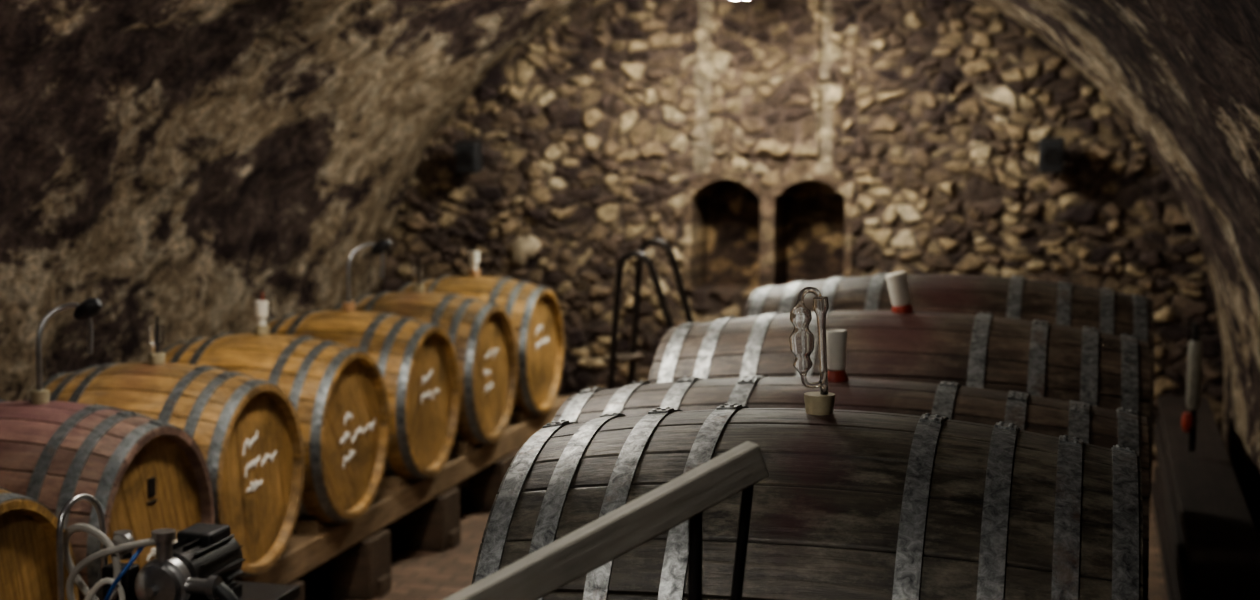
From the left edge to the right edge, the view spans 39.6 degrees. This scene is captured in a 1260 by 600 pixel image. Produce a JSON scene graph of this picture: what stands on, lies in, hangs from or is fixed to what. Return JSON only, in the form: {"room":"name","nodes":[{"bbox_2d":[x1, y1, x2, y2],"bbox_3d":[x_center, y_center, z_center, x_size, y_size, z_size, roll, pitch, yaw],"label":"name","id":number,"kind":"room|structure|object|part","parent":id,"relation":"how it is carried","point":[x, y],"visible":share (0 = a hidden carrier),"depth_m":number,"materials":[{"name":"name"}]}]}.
{"room":"wine cellar","nodes":[
{"label":"wine cellar","id":0,"kind":"room"},
{"bbox_2d":[0,64,453,400],"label":"wall","id":1,"kind":"structure","parent":0,"point":[181,205],"depth_m":7.21,"materials":[{"name":"rough natural rock"}]},
{"bbox_2d":[0,0,1259,111],"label":"ceiling","id":2,"kind":"structure","parent":0,"point":[390,54],"depth_m":6.86,"materials":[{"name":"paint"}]},
{"bbox_2d":[305,447,1167,599],"bbox_3d":[-0.535,1.372,4.035,6.600,0.100,11.400,2,6,15],"label":"floor","id":3,"kind":"structure","parent":0,"point":[415,574],"depth_m":6.73,"materials":[{"name":"tile"}]},
{"bbox_2d":[56,494,299,599],"bbox_3d":[-0.994,0.858,4.143,0.453,0.898,0.775,2,6,15],"label":"pump","id":4,"kind":"object","parent":3,"relation":"on","point":[203,563],"visible":1,"depth_m":3.89,"materials":[{"name":"metal"}]},
{"bbox_3d":[-1.226,0.581,3.918,0.015,0.298,0.165,3,7,23],"label":"cart handle","id":5,"kind":"part","parent":4,"relation":"part of","materials":[{"name":"metal"}]},
{"bbox_3d":[-0.998,0.617,4.041,0.124,0.124,0.235,2,6,15],"label":"motor","id":6,"kind":"part","parent":4,"relation":"part of","materials":[{"name":"metal"}]},
{"bbox_2d":[234,396,568,599],"bbox_3d":[-1.290,0.903,6.160,0.700,0.370,5.600,2,6,15],"label":"rack","id":7,"kind":"object","parent":3,"relation":"on","point":[358,551],"visible":0.38,"depth_m":6.60,"materials":[{"name":"brown wood"}]},
{"bbox_2d":[0,487,78,599],"bbox_3d":[-1.723,0.693,4.005,0.700,0.683,0.650,2,6,15],"label":"wine barrel","id":8,"kind":"object","parent":7,"relation":"on","point":[28,566],"visible":0.81,"depth_m":4.01,"materials":[{"name":"brown wood"}]},
{"bbox_2d":[0,298,214,599],"bbox_3d":[-1.576,0.476,4.702,0.700,0.963,0.684,2,6,15],"label":"wine barrel","id":9,"kind":"object","parent":7,"relation":"on","point":[146,474],"visible":0.7,"depth_m":4.53,"materials":[{"name":"brown wood"}]},
{"bbox_2d":[28,316,303,578],"bbox_3d":[-1.458,0.462,5.428,0.700,0.832,0.684,2,6,15],"label":"wine barrel","id":10,"kind":"object","parent":7,"relation":"on","point":[246,429],"visible":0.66,"depth_m":5.30,"materials":[{"name":"brown wood"}]},
{"bbox_2d":[148,325,163,353],"bbox_3d":[-1.458,0.123,5.391,0.048,0.090,0.048,2,6,15],"label":"cup","id":11,"kind":"object","parent":10,"relation":"on","point":[156,332],"depth_m":5.37,"materials":[{"name":"clear glass"}]},
{"bbox_2d":[162,292,388,529],"bbox_3d":[-1.283,0.386,6.133,0.700,0.832,0.684,2,6,15],"label":"wine barrel","id":12,"kind":"object","parent":7,"relation":"on","point":[337,393],"visible":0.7,"depth_m":5.98,"materials":[{"name":"brown wood"}]},
{"bbox_2d":[255,300,268,324],"bbox_3d":[-1.283,0.047,6.096,0.048,0.090,0.048,2,6,15],"label":"cup","id":13,"kind":"object","parent":12,"relation":"on","point":[261,306],"depth_m":6.08,"materials":[{"name":"white plastic"}]},
{"bbox_2d":[253,239,459,485],"bbox_3d":[-1.094,0.244,6.837,0.700,0.963,0.684,2,6,15],"label":"wine barrel","id":14,"kind":"object","parent":7,"relation":"on","point":[416,360],"visible":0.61,"depth_m":6.69,"materials":[{"name":"brown wood"}]},
{"bbox_2d":[332,258,517,445],"bbox_3d":[-0.909,0.232,7.546,0.700,0.832,0.684,2,6,15],"label":"wine barrel","id":15,"kind":"object","parent":7,"relation":"on","point":[481,333],"visible":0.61,"depth_m":7.39,"materials":[{"name":"brown wood"}]},
{"bbox_2d":[412,264,423,284],"bbox_3d":[-0.909,-0.107,7.509,0.048,0.090,0.048,2,6,15],"label":"cup","id":16,"kind":"object","parent":15,"relation":"on","point":[418,269],"depth_m":7.49,"materials":[{"name":"clear glass"}]},
{"bbox_2d":[397,245,563,416],"bbox_3d":[-0.730,0.155,8.260,0.700,0.832,0.684,2,6,15],"label":"wine barrel","id":17,"kind":"object","parent":7,"relation":"on","point":[534,311],"visible":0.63,"depth_m":8.12,"materials":[{"name":"brown wood"}]},
{"bbox_2d":[469,251,479,269],"bbox_3d":[-0.730,-0.184,8.223,0.048,0.090,0.048,2,6,15],"label":"cup","id":18,"kind":"object","parent":17,"relation":"on","point":[474,255],"depth_m":8.20,"materials":[{"name":"white plastic"}]},
{"bbox_2d":[443,441,768,599],"bbox_3d":[-0.347,0.862,2.075,1.083,1.339,0.169,-3,7,-27],"label":"handrail","id":19,"kind":"object","parent":3,"relation":"on","point":[534,576],"visible":1,"depth_m":2.11,"materials":[{"name":"grey wood"}]},
{"bbox_3d":[0.081,0.883,2.220,0.018,1.264,0.017,2,6,15],"label":"post","id":20,"kind":"part","parent":19,"relation":"part of","materials":[{"name":"metal"}]},
{"bbox_3d":[0.088,0.863,2.276,0.145,1.294,0.014,3,7,23],"label":"post","id":21,"kind":"part","parent":19,"relation":"part of","materials":[{"name":"metal"}]},
{"bbox_2d":[604,238,692,388],"bbox_3d":[0.167,0.360,7.265,0.586,1.220,0.208,2,6,15],"label":"step ladder","id":22,"kind":"object","parent":3,"relation":"on","point":[632,357],"visible":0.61,"depth_m":7.25,"materials":[{"name":"metal"}]},
{"bbox_3d":[0.125,0.389,7.186,0.546,1.180,0.028,2,6,15],"label":"frame","id":23,"kind":"part","parent":22,"relation":"part of","materials":[{"name":"metal"}]},
{"bbox_2d":[1151,395,1259,599],"bbox_3d":[2.009,0.880,6.106,0.247,0.429,4.425,2,6,15],"label":"boards","id":24,"kind":"object","parent":3,"relation":"on","point":[1209,541],"visible":0.99,"depth_m":5.99,"materials":[{"name":"brown wood"}]},
{"bbox_2d":[1181,323,1201,451],"bbox_3d":[2.131,0.333,6.639,0.076,0.490,0.052,-5,8,-36],"label":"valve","id":25,"kind":"object","parent":24,"relation":"on","point":[1194,364],"visible":1,"depth_m":6.62,"materials":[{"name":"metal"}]},
{"bbox_3d":[2.141,0.284,6.641,0.052,0.260,0.052,2,6,15],"label":"sight glass","id":26,"kind":"part","parent":25,"relation":"part of","materials":[{"name":"glass"}]},
{"bbox_3d":[0.671,1.063,4.462,0.880,0.423,4.200,2,6,15],"label":"rack","id":27,"kind":"object","parent":3,"relation":"on","visible":0},
{"bbox_2d":[471,287,1142,599],"bbox_3d":[0.331,0.562,2.990,1.020,1.173,0.960,2,6,15],"label":"wine barrel","id":28,"kind":"object","parent":27,"relation":"on","point":[851,504],"visible":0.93,"depth_m":2.69,"materials":[{"name":"wood"}]},
{"bbox_3d":[0.288,0.063,2.938,0.043,0.126,0.043,-1,6,15],"label":"glass bulb","id":29,"kind":"part","parent":28,"relation":"part of","materials":[{"name":"white"}]},
{"bbox_3d":[0.323,0.077,2.939,0.027,0.164,0.027,-1,6,15],"label":"glass stem","id":30,"kind":"part","parent":28,"relation":"part of","materials":[{"name":"white"}]},
{"bbox_2d":[551,329,1148,599],"bbox_3d":[0.486,0.580,3.939,1.280,1.031,0.920,2,6,15],"label":"wine barrel","id":31,"kind":"object","parent":27,"relation":"on","point":[1103,427],"visible":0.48,"depth_m":3.79,"materials":[{"name":"brown wood"}]},
{"bbox_2d":[826,329,846,370],"bbox_3d":[0.457,0.111,3.896,0.052,0.088,0.052,2,6,15],"label":"plastic cup","id":32,"kind":"object","parent":31,"relation":"on","point":[836,339],"depth_m":3.88,"materials":[{"name":"white plastic"}]},
{"bbox_2d":[648,271,1149,480],"bbox_3d":[0.747,0.434,4.842,1.300,1.031,0.920,2,6,15],"label":"wine barrel","id":33,"kind":"object","parent":27,"relation":"on","point":[1093,367],"visible":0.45,"depth_m":4.58,"materials":[{"name":"brown wood"}]},
{"bbox_2d":[743,272,1153,513],"bbox_3d":[1.039,0.374,5.757,1.280,0.923,0.920,2,6,15],"label":"wine barrel","id":34,"kind":"object","parent":27,"relation":"on","point":[1104,309],"visible":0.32,"depth_m":5.51,"materials":[{"name":"brown wood"}]},
{"bbox_2d":[374,0,1223,462],"bbox_3d":[0.913,-0.739,9.161,5.694,2.990,0.366,2,6,15],"label":"wall","id":35,"kind":"structure","parent":0,"point":[766,142],"depth_m":9.04,"materials":[{"name":"stone"}]},
{"bbox_2d":[455,141,482,172],"bbox_3d":[-0.853,-0.769,9.391,0.120,0.172,0.195,2,6,15],"label":"wall speaker","id":36,"kind":"object","parent":35,"relation":"attached to","point":[468,154],"visible":1,"depth_m":9.31,"materials":[{"name":"black plastic"}]},
{"bbox_2d":[511,235,541,265],"bbox_3d":[-0.564,-0.265,9.440,0.171,0.174,0.055,2,6,15],"label":"boulder","id":37,"kind":"object","parent":35,"relation":"on","point":[523,248],"visible":1,"depth_m":9.43,"materials":[{"name":"stone"}]},
{"bbox_2d":[1038,137,1064,172],"bbox_3d":[2.077,-0.715,8.622,0.120,0.172,0.195,2,6,15],"label":"wall speaker","id":38,"kind":"object","parent":35,"relation":"attached to","point":[1051,149],"visible":1,"depth_m":8.54,"materials":[{"name":"black plastic"}]},
{"bbox_2d":[1120,24,1259,538],"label":"wall","id":39,"kind":"structure","parent":0,"point":[1199,120],"depth_m":6.32,"materials":[{"name":"stone"}]}
]}

